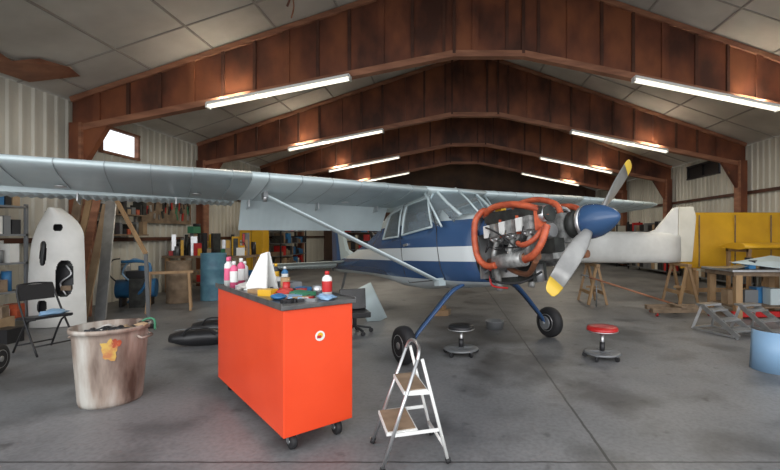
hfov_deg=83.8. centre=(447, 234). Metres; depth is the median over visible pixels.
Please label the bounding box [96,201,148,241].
shelf
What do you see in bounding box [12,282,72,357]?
folding chair
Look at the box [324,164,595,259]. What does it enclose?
wall
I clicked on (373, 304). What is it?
panel
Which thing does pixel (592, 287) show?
trestle
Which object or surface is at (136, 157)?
window
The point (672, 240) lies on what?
airplane tail section
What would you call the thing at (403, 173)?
fluorescent light fixture
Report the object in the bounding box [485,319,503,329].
pan
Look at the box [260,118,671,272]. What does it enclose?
roof frame
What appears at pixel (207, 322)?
duffel bag
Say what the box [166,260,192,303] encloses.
drum
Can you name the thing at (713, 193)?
wall
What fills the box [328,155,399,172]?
fluorescent light fixture
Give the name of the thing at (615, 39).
roof frame
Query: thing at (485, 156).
roof frame
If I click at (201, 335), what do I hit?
duffel bag
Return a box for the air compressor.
[110,258,158,307]
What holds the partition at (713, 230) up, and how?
on the floor
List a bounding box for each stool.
[370,338,450,469]
[443,323,478,357]
[582,324,621,361]
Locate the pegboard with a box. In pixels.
[141,202,190,224]
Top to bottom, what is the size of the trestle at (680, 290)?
0.876 m
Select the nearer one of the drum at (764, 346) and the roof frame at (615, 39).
the drum at (764, 346)
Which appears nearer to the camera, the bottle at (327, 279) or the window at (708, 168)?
the bottle at (327, 279)
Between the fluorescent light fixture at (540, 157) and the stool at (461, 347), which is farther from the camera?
the fluorescent light fixture at (540, 157)
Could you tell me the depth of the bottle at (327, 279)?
3.31 m
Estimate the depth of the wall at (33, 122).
9.29 m
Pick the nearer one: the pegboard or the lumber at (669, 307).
the lumber at (669, 307)
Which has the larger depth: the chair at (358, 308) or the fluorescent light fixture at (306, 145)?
the fluorescent light fixture at (306, 145)
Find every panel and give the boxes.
[28,207,86,327]
[360,282,386,320]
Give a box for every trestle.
[577,263,607,304]
[662,263,698,303]
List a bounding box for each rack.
[269,230,305,272]
[345,231,377,249]
[611,224,626,266]
[627,221,681,275]
[694,269,755,285]
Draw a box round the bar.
[581,274,677,306]
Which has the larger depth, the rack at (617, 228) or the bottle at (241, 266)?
the rack at (617, 228)
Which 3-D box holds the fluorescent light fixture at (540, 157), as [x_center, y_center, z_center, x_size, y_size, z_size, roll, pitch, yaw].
[5.000,-2.735,16.875,2.830,0.681,0.230,0,0,0]
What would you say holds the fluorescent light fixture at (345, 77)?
hanging from the roof frame at (615, 39)
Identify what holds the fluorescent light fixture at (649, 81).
hanging from the roof frame at (615, 39)
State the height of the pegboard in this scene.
0.900 m
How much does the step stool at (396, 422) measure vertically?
0.770 m
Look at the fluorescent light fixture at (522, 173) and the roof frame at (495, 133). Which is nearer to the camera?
the roof frame at (495, 133)
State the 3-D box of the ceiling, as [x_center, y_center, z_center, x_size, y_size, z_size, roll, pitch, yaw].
[0.700,-4.121,14.350,16.900,2.998,23.500,0,0,0]
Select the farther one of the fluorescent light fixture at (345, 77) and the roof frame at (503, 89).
the roof frame at (503, 89)
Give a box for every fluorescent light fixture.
[205,73,351,109]
[288,128,383,151]
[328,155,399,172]
[363,172,409,180]
[521,172,578,185]
[539,156,612,173]
[570,129,667,153]
[631,75,779,112]
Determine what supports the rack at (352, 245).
on the floor
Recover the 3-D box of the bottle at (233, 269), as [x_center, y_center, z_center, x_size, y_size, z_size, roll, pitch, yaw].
[-1.964,0.360,3.946,0.068,0.240,0.069,0,0,-41]
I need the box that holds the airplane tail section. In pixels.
[581,207,695,262]
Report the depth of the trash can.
3.73 m
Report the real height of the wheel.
0.340 m
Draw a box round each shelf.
[0,196,27,325]
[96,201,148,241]
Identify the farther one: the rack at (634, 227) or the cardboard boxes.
the rack at (634, 227)
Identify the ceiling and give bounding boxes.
[0,0,779,190]
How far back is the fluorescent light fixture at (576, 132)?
12.53 m
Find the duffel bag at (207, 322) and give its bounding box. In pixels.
[191,317,217,329]
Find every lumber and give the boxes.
[71,199,150,320]
[645,303,716,315]
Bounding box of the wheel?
[0,343,9,373]
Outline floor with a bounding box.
[0,260,779,469]
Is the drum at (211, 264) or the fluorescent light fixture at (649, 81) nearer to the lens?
the fluorescent light fixture at (649, 81)
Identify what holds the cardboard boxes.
on the floor
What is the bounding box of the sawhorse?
[145,270,192,313]
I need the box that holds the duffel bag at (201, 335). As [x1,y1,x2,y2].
[168,326,217,345]
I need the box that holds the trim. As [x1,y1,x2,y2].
[1,0,779,162]
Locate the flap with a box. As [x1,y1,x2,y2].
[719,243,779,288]
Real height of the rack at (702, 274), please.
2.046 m
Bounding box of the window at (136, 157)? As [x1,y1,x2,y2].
[98,127,140,160]
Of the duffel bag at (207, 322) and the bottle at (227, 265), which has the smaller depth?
the bottle at (227, 265)
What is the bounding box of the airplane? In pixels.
[0,153,656,364]
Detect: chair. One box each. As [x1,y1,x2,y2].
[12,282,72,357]
[339,288,372,335]
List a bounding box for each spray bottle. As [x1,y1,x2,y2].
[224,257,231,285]
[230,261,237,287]
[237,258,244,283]
[243,261,247,281]
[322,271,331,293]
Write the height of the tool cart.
1.350 m
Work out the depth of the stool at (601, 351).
5.17 m
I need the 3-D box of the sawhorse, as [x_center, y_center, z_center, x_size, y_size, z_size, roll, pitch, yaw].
[-5.500,1.105,8.500,0.800,0.780,0.525,0,0,-29]
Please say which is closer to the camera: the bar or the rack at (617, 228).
the bar
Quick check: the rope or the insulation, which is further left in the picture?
the insulation
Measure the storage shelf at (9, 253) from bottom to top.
2.338 m
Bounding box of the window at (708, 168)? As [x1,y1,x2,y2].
[686,161,720,180]
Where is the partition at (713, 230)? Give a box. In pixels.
[680,212,779,294]
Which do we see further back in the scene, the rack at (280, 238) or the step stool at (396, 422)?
the rack at (280, 238)
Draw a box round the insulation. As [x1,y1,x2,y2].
[0,53,79,81]
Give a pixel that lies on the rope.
(288, 2)
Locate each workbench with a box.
[162,224,259,291]
[701,255,779,318]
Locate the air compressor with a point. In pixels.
(132, 287)
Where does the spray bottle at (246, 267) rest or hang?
on the tool cart
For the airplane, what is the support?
on the floor
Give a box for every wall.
[0,77,324,305]
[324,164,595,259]
[596,136,779,287]
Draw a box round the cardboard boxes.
[0,305,23,344]
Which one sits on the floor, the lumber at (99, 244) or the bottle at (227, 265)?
the lumber at (99, 244)
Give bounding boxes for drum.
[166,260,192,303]
[200,253,226,300]
[749,328,779,374]
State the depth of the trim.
7.90 m
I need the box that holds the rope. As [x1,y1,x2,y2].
[286,0,294,17]
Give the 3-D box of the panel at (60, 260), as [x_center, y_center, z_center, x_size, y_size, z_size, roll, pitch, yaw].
[-6.439,0.526,7.101,0.800,1.960,0.348,0,0,-20]
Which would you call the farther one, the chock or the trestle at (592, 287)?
the trestle at (592, 287)
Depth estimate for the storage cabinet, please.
14.74 m
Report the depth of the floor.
3.94 m
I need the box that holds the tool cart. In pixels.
[215,252,355,449]
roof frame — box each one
[69,0,779,281]
[196,60,746,285]
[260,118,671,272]
[297,147,626,265]
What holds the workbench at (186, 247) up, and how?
on the floor

